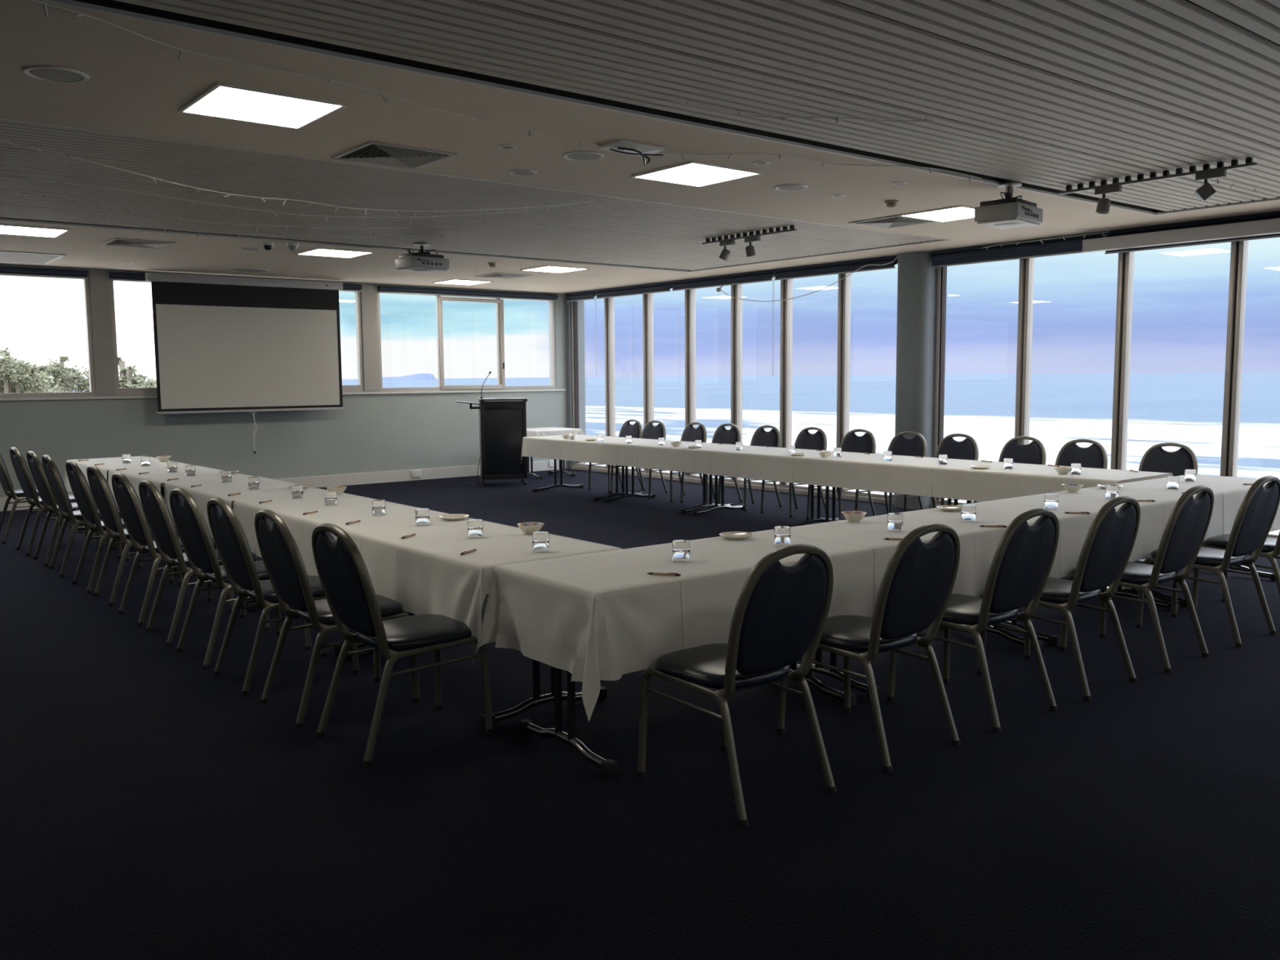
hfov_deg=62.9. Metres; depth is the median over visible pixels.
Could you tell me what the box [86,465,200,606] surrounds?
banquet chair
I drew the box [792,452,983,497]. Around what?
tablecloth
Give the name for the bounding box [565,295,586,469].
wall
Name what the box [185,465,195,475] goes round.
tumbler
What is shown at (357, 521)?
ballpoint pen
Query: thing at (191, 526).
banquet chair
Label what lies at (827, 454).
bowl
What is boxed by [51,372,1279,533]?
sea
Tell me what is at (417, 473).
power socket
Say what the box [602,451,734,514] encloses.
banquet table
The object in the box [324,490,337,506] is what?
tumbler
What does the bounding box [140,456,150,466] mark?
tumbler
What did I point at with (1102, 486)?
plate
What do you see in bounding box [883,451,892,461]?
tumbler
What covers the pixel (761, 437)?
banquet chair
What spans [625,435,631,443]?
tumbler
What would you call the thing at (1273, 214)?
trim
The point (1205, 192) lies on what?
track light
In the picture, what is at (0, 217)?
trim
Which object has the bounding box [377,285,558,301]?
roller blind
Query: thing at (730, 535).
plate
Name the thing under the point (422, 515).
tumbler
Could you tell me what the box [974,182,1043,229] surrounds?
projector
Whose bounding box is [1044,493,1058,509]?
tumbler
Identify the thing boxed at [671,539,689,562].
tumbler
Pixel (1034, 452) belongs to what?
banquet chair
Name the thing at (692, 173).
recessed light
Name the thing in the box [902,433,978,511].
banquet chair
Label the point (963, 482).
tablecloth
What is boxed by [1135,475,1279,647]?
banquet chair
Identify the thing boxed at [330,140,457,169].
ceiling vent
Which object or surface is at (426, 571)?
tablecloth
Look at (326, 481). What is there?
baseboard
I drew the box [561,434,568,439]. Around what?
bowl
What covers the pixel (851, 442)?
banquet chair
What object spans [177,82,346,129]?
recessed light
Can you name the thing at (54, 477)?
banquet chair
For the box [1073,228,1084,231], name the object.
recessed light
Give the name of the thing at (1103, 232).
string
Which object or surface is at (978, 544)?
tablecloth
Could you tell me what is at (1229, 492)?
tablecloth
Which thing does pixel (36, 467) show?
banquet chair
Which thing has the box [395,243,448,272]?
projector
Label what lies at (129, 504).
banquet chair
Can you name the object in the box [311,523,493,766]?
banquet chair
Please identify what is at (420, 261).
socket
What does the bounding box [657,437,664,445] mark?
tumbler
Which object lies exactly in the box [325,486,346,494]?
bowl
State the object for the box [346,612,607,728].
banquet table
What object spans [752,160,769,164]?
recessed light
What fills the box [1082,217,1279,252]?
roller blind
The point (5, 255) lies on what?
ceiling vent
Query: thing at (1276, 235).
roller blind
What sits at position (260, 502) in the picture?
ballpoint pen
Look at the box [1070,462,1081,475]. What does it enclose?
tumbler
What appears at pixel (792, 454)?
plate
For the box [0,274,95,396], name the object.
window
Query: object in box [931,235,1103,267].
roller blind
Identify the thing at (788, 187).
ceiling speaker
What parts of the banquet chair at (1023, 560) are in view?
leg, leg, seat, leg, seat frame, frame, backrest, leg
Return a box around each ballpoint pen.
[227,493,240,496]
[258,499,271,503]
[302,511,318,515]
[345,520,360,524]
[401,533,415,538]
[460,548,475,555]
[646,572,680,576]
[884,537,902,540]
[978,524,1007,527]
[1064,511,1090,514]
[1136,499,1155,502]
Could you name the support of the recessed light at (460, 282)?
in the ceiling
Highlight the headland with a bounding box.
[382,373,435,380]
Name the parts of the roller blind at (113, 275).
rail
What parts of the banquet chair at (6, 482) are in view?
leg, backrest, frame, leg, seat frame, seat, leg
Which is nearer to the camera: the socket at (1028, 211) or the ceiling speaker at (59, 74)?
the ceiling speaker at (59, 74)
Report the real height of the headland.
22.192 m
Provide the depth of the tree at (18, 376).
22.91 m
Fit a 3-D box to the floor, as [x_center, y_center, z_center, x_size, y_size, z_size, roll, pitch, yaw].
[-0.220,1.146,5.429,14.600,0.250,20.810,-5,7,-39]
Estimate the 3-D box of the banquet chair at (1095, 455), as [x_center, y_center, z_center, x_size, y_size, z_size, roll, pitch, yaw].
[3.762,0.130,9.236,0.634,0.963,0.488,-5,7,-40]
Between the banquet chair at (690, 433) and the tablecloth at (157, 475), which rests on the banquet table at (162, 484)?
the tablecloth at (157, 475)
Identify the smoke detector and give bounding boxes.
[488,262,497,267]
[884,200,898,208]
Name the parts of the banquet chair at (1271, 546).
leg, leg, seat frame, seat, leg, frame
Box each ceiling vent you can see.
[0,250,66,264]
[101,237,176,248]
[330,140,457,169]
[475,272,533,279]
[848,214,938,228]
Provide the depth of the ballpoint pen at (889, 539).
5.10 m
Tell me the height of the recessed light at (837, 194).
0.008 m
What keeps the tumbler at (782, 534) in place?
on the tablecloth at (594, 617)
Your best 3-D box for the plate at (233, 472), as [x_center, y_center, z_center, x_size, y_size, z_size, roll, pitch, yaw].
[-3.519,-0.063,8.959,0.172,0.021,0.172,-5,7,-39]
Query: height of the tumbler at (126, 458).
0.088 m
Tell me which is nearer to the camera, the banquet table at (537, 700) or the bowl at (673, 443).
the banquet table at (537, 700)
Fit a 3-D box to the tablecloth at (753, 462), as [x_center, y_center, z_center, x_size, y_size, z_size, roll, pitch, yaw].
[1.349,-0.191,11.277,0.946,0.260,1.635,-5,7,-39]
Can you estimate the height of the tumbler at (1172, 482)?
0.088 m
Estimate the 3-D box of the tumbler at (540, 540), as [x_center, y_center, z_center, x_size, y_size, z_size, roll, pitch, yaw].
[-0.460,0.287,4.850,0.078,0.088,0.078,-5,7,-39]
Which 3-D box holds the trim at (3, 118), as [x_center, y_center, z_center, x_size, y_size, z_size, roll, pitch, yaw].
[-2.728,-2.207,8.544,11.961,0.018,4.032,-5,7,-39]
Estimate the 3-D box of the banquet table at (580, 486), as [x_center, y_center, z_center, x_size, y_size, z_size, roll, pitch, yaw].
[-0.706,-0.181,13.834,0.872,0.738,1.627,-5,7,-39]
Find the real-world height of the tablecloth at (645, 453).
0.260 m
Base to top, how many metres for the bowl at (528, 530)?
0.051 m
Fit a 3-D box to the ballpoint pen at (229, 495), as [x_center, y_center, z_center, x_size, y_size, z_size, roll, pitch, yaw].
[-2.833,0.099,7.308,0.011,0.012,0.143,1,6,15]
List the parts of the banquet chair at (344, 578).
leg, backrest, frame, leg, seat frame, seat, leg, leg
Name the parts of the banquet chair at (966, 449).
leg, leg, leg, backrest, frame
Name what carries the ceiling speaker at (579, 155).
attached to the ceiling
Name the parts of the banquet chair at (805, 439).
leg, leg, leg, backrest, frame, leg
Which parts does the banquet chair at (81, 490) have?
leg, backrest, frame, leg, seat, leg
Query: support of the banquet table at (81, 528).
on the floor
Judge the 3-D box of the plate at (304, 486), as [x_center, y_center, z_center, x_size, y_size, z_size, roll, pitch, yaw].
[-2.511,0.052,7.721,0.172,0.021,0.172,-5,7,-39]
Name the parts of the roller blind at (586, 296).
rail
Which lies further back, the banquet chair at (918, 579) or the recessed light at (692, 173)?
the recessed light at (692, 173)
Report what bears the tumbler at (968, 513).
on the tablecloth at (978, 544)
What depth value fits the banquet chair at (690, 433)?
13.29 m
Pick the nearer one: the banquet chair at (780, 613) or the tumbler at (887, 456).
the banquet chair at (780, 613)
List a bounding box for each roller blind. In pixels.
[0,266,88,278]
[108,271,362,291]
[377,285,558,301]
[565,292,596,302]
[595,284,672,377]
[671,272,774,291]
[772,258,897,376]
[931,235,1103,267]
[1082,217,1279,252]
[1104,216,1279,253]
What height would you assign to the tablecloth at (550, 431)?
0.366 m
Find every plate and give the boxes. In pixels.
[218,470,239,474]
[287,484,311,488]
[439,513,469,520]
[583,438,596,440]
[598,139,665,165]
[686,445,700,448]
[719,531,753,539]
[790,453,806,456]
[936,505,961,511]
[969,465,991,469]
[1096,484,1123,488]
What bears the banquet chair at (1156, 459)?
on the floor
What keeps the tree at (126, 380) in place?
on the beach sand
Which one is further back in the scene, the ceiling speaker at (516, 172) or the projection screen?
the projection screen
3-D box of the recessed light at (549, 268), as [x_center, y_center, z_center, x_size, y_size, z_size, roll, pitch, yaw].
[-1.091,-2.687,13.343,0.630,0.012,0.630,-5,7,-39]
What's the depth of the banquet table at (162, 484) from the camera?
9.54 m
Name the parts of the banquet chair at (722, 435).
leg, leg, leg, backrest, frame, leg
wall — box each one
[0,264,568,497]
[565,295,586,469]
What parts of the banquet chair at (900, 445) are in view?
leg, leg, leg, backrest, frame, leg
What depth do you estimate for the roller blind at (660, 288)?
15.93 m
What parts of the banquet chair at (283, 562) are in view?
leg, backrest, frame, leg, seat frame, seat, leg, leg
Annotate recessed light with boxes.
[0,223,70,237]
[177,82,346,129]
[295,247,373,257]
[431,279,493,284]
[497,144,516,149]
[520,265,589,273]
[631,160,761,186]
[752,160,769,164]
[830,193,844,196]
[891,182,906,185]
[898,204,974,222]
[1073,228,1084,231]
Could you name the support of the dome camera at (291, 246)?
attached to the ceiling
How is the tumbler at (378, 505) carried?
on the tablecloth at (349, 508)
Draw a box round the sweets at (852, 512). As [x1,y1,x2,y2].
[844,511,864,513]
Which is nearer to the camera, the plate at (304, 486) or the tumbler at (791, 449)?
the plate at (304, 486)
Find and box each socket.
[411,469,422,477]
[417,257,441,266]
[549,460,554,466]
[1022,204,1038,217]
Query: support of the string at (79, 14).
attached to the ceiling
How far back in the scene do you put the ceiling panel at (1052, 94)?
4.67 m
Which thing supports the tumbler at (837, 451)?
on the tablecloth at (904, 474)
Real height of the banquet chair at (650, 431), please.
0.963 m
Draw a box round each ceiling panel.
[0,119,938,270]
[114,0,1279,211]
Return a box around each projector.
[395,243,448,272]
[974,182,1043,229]
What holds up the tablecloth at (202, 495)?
on the banquet table at (247, 601)
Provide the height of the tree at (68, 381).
7.902 m
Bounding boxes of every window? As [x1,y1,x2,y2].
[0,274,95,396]
[109,280,364,395]
[377,289,555,391]
[571,259,897,504]
[931,235,1278,537]
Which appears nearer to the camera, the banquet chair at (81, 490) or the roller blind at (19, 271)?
the banquet chair at (81, 490)
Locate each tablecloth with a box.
[64,455,192,492]
[107,465,253,507]
[164,476,328,537]
[233,493,449,575]
[330,515,622,645]
[472,530,874,722]
[520,434,645,462]
[526,426,582,436]
[595,439,735,471]
[683,444,846,482]
[763,507,1060,612]
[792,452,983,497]
[931,461,1173,502]
[958,488,1194,577]
[1088,474,1279,545]
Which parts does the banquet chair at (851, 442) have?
leg, leg, backrest, frame, leg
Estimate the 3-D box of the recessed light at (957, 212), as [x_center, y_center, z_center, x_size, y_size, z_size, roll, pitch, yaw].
[2.675,-2.284,8.986,0.630,0.012,0.630,-5,7,-39]
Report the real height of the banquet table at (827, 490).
0.738 m
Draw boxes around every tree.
[0,346,62,393]
[36,355,89,392]
[117,356,156,387]
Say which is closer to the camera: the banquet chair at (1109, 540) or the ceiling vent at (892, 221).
the banquet chair at (1109, 540)
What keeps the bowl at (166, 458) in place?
on the tablecloth at (113, 463)
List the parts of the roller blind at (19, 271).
rail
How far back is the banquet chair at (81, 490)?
7.72 m
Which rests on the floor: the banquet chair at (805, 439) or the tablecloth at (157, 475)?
the banquet chair at (805, 439)
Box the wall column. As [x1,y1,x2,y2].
[893,251,937,509]
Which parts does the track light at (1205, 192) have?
rail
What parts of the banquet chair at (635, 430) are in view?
leg, leg, leg, backrest, frame, leg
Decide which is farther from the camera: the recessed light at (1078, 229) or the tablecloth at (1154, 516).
the recessed light at (1078, 229)
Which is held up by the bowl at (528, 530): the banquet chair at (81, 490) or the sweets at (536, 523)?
the sweets at (536, 523)
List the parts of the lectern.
frame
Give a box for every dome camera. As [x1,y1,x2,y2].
[261,241,274,250]
[285,242,298,250]
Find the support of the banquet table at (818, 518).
on the floor
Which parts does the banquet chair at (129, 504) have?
leg, backrest, frame, leg, seat, leg, leg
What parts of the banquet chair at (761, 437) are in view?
leg, leg, leg, backrest, frame, leg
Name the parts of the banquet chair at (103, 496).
leg, backrest, frame, leg, seat, leg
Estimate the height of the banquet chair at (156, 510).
0.963 m
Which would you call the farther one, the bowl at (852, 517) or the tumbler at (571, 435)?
the tumbler at (571, 435)
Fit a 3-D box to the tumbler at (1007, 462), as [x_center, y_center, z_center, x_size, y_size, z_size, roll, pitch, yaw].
[3.119,-0.139,8.861,0.078,0.088,0.078,-5,7,-39]
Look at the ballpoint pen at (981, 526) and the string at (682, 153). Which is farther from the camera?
the string at (682, 153)
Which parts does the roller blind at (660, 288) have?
cord, rail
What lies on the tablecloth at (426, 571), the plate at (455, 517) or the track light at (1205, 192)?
the plate at (455, 517)
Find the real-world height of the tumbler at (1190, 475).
0.088 m
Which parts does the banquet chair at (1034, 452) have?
backrest, frame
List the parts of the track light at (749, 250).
rail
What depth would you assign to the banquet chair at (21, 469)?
9.38 m
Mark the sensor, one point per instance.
(717, 290)
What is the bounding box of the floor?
[0,468,1279,959]
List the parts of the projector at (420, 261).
ceiling plate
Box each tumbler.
[121,453,131,463]
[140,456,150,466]
[167,462,177,472]
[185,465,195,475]
[221,471,231,482]
[248,476,259,489]
[291,484,303,498]
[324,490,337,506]
[372,499,386,515]
[415,508,430,525]
[467,519,483,538]
[532,531,549,552]
[568,432,574,439]
[597,434,603,441]
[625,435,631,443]
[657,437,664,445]
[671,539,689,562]
[694,440,702,448]
[735,441,742,450]
[773,525,791,546]
[787,445,795,454]
[833,447,841,457]
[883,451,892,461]
[887,512,902,531]
[938,453,947,464]
[960,504,976,522]
[1003,457,1013,469]
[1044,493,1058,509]
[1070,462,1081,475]
[1105,484,1118,499]
[1166,475,1179,489]
[1184,469,1196,481]
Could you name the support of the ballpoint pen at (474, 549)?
on the tablecloth at (426, 571)
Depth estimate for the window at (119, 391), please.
13.48 m
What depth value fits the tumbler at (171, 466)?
9.12 m
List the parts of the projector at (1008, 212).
ceiling plate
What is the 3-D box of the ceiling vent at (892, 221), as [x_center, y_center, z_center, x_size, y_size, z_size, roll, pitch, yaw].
[2.280,-2.322,9.424,0.570,0.016,0.570,-5,7,-39]
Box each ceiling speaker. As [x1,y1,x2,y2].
[22,65,88,83]
[231,268,268,272]
[238,247,262,250]
[509,169,537,176]
[563,151,604,160]
[774,183,808,191]
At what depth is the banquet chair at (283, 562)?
4.80 m
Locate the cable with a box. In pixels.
[720,256,897,302]
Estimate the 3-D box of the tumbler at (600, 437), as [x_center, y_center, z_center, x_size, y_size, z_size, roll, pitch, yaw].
[-0.491,-0.523,13.011,0.078,0.088,0.078,-5,7,-39]
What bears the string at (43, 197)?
hanging from the ceiling panel at (610, 230)
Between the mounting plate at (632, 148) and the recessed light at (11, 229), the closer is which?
the mounting plate at (632, 148)
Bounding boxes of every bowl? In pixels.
[155,455,171,462]
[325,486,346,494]
[516,521,544,534]
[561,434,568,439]
[670,441,682,446]
[817,451,832,457]
[840,511,866,522]
[1053,466,1071,474]
[1061,483,1083,492]
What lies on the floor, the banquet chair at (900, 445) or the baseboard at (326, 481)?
the banquet chair at (900, 445)
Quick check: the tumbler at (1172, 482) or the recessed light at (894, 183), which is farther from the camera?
the recessed light at (894, 183)
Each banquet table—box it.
[76,470,124,549]
[121,482,177,572]
[176,500,262,604]
[247,602,366,654]
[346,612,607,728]
[518,662,856,777]
[527,456,576,479]
[532,458,646,501]
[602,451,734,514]
[691,458,843,527]
[789,595,1043,698]
[820,486,957,523]
[966,473,1171,564]
[999,560,1178,645]
[1100,558,1275,607]
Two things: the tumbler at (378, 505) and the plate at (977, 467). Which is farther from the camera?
the plate at (977, 467)
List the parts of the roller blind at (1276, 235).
rail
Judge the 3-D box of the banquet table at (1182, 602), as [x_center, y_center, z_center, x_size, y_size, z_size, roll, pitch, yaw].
[3.980,0.405,7.569,1.562,0.738,0.727,-5,7,-37]
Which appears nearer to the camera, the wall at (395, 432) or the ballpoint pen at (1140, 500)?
the ballpoint pen at (1140, 500)
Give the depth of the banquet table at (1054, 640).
6.22 m
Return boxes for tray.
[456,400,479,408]
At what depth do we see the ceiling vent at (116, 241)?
10.47 m
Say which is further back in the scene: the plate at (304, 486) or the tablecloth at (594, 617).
the plate at (304, 486)
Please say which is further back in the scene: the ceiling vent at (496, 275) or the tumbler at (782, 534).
the ceiling vent at (496, 275)
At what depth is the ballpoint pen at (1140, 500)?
6.53 m
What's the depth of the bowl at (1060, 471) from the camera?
8.34 m
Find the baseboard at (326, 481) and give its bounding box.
[0,459,565,511]
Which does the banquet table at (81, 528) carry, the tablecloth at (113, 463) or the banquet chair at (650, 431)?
the tablecloth at (113, 463)
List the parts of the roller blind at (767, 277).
rail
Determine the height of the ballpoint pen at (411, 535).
0.012 m
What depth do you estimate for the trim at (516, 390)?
15.15 m
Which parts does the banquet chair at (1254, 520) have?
leg, leg, seat, seat frame, leg, frame, backrest, leg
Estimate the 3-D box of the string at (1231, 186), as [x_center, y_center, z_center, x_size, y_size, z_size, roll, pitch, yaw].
[4.439,-2.151,7.725,1.753,0.054,0.097,-5,7,-36]
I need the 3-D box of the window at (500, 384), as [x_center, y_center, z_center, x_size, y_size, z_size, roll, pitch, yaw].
[-2.643,-2.160,16.388,3.150,1.480,0.130,-5,7,-39]
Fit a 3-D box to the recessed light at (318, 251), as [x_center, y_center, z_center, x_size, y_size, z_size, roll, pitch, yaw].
[-3.338,-2.481,11.441,0.630,0.012,0.630,-5,7,-39]
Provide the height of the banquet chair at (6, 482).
0.963 m
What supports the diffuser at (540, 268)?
attached to the recessed light at (549, 268)
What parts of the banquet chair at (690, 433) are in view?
leg, leg, leg, backrest, frame, leg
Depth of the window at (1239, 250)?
10.29 m
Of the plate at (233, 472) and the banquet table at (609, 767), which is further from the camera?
the plate at (233, 472)
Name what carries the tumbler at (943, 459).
on the tablecloth at (904, 474)
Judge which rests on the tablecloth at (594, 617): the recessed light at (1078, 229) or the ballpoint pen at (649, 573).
the ballpoint pen at (649, 573)
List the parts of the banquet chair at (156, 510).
leg, backrest, frame, leg, seat frame, seat, leg, leg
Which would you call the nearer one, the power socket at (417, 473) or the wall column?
the wall column
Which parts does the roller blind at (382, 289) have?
rail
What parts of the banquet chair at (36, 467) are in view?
backrest, leg, frame, leg, seat, leg, leg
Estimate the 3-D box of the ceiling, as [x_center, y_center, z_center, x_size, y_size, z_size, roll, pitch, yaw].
[-0.245,-2.043,5.112,14.600,0.320,20.810,-5,7,-39]
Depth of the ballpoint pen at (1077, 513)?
6.00 m
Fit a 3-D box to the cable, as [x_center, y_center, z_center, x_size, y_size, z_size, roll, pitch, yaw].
[2.028,-2.481,13.185,0.009,0.401,2.966,-5,7,-39]
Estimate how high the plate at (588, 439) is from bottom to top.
0.021 m
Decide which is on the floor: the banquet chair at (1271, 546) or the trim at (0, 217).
the banquet chair at (1271, 546)
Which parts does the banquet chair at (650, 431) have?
leg, leg, backrest, frame, leg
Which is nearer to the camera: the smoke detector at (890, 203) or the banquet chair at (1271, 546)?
the banquet chair at (1271, 546)
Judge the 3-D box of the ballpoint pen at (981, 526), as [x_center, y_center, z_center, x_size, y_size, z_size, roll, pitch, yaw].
[1.857,0.243,5.502,0.143,0.012,0.011,1,6,12]
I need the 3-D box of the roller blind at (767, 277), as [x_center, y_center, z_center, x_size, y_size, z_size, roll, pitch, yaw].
[1.116,-2.730,14.450,0.067,0.109,1.992,-5,7,-39]
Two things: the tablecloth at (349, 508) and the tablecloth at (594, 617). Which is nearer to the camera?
the tablecloth at (594, 617)
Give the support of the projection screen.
hanging from the ceiling
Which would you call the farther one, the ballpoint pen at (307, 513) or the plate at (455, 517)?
the ballpoint pen at (307, 513)
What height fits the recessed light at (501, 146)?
0.008 m
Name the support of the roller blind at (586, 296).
attached to the window at (844, 285)
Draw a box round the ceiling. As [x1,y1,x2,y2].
[0,0,1279,293]
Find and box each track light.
[702,225,796,261]
[1058,157,1257,213]
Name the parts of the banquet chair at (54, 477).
backrest, leg, frame, leg, seat frame, seat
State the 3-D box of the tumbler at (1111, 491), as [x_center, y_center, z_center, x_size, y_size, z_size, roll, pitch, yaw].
[3.019,0.078,6.693,0.078,0.088,0.078,-5,7,-39]
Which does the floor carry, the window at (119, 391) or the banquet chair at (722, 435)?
the banquet chair at (722, 435)
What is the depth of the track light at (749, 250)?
10.11 m
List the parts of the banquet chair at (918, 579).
leg, leg, seat, seat frame, leg, frame, backrest, leg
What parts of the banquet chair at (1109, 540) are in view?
leg, leg, seat, seat frame, leg, frame, backrest, leg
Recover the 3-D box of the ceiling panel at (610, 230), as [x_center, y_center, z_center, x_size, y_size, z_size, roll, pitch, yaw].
[-2.706,-2.223,8.514,11.860,0.031,3.860,-5,7,-39]
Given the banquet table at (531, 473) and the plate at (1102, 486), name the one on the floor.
the banquet table at (531, 473)
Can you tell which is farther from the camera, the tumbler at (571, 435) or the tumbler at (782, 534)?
the tumbler at (571, 435)
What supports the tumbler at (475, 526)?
on the tablecloth at (426, 571)
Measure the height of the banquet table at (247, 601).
0.738 m
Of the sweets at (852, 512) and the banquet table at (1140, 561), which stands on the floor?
the banquet table at (1140, 561)
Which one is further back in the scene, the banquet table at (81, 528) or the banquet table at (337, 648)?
the banquet table at (81, 528)
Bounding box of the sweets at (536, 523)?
[519,522,539,525]
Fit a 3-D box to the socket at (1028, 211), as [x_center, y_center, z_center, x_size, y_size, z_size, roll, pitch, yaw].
[2.808,-1.930,7.528,0.006,0.060,0.285,5,8,43]
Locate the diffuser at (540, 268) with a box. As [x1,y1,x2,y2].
[525,266,584,272]
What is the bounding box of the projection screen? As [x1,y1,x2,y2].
[145,272,344,453]
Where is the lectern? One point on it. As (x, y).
(502, 421)
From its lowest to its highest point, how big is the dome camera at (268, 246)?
0.076 m
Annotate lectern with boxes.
[456,371,527,486]
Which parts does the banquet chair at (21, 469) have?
backrest, leg, frame, leg, seat, leg, leg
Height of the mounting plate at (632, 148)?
0.095 m
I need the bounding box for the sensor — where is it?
[715,284,723,292]
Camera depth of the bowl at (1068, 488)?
7.06 m
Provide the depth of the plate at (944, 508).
6.23 m
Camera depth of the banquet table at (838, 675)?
5.30 m
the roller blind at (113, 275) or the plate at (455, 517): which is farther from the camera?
the roller blind at (113, 275)
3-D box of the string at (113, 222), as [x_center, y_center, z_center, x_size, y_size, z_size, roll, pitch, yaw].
[-3.154,-2.197,9.284,2.914,0.157,0.059,-3,6,-24]
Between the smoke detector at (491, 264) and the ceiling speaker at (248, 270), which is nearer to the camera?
the smoke detector at (491, 264)
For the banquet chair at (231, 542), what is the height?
0.963 m
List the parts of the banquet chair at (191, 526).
leg, backrest, frame, leg, seat frame, seat, leg, leg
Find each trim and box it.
[0,117,951,271]
[0,217,839,271]
[0,389,565,400]
[72,0,1279,212]
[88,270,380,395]
[564,211,1279,295]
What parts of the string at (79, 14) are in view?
bulb, bulb, bulb, bulb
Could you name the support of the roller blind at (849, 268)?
attached to the window at (844, 285)
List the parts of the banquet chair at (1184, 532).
leg, leg, seat frame, seat, leg, frame, backrest, leg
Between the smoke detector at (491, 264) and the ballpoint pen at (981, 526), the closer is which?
the ballpoint pen at (981, 526)
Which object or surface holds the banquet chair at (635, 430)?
on the floor
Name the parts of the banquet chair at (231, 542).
leg, backrest, frame, leg, seat frame, seat, leg, leg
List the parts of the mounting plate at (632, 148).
plate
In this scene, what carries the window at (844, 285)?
in the wall at (580, 304)
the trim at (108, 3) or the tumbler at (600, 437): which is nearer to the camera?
the trim at (108, 3)
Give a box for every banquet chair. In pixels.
[0,453,72,543]
[9,447,100,555]
[26,450,122,566]
[41,454,142,577]
[65,460,174,593]
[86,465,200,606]
[111,472,234,626]
[138,480,270,646]
[168,488,311,669]
[206,497,359,695]
[254,509,420,728]
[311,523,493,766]
[588,418,642,493]
[610,420,667,493]
[636,543,836,826]
[648,422,706,502]
[680,422,742,503]
[717,425,782,511]
[760,426,826,517]
[777,523,960,772]
[806,428,875,519]
[854,431,927,514]
[886,507,1059,733]
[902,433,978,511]
[970,435,1046,502]
[977,495,1140,701]
[1054,438,1107,468]
[1059,484,1213,672]
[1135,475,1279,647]
[1138,442,1197,475]
[1191,531,1279,611]
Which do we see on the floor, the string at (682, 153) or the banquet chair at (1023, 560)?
the banquet chair at (1023, 560)
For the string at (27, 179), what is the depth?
7.29 m
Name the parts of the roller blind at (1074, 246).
rail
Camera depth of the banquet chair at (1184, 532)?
5.55 m
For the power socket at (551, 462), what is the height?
0.110 m
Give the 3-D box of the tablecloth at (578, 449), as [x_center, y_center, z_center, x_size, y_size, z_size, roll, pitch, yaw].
[-0.725,-0.373,13.828,0.961,0.368,1.677,-5,7,-39]
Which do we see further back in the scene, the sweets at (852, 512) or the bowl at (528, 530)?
the sweets at (852, 512)
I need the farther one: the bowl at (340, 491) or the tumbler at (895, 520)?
the bowl at (340, 491)
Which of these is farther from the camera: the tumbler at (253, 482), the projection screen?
the projection screen
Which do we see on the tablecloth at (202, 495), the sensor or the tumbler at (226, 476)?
the tumbler at (226, 476)
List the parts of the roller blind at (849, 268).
cord, rail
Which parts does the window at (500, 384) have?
sliding sash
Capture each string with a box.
[0,137,596,219]
[0,173,598,224]
[12,191,493,233]
[31,0,596,146]
[99,213,446,242]
[596,144,981,182]
[982,231,1109,249]
[1174,173,1279,197]
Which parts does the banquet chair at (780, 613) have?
leg, seat, leg, seat frame, leg, frame, backrest, leg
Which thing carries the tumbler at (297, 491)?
on the tablecloth at (349, 508)
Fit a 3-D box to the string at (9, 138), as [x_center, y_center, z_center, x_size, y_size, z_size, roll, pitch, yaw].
[-1.980,-1.893,6.867,4.147,0.285,0.079,-5,7,-37]
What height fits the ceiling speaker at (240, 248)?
0.010 m
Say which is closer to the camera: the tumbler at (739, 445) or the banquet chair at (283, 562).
the banquet chair at (283, 562)
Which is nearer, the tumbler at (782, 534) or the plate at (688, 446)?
the tumbler at (782, 534)

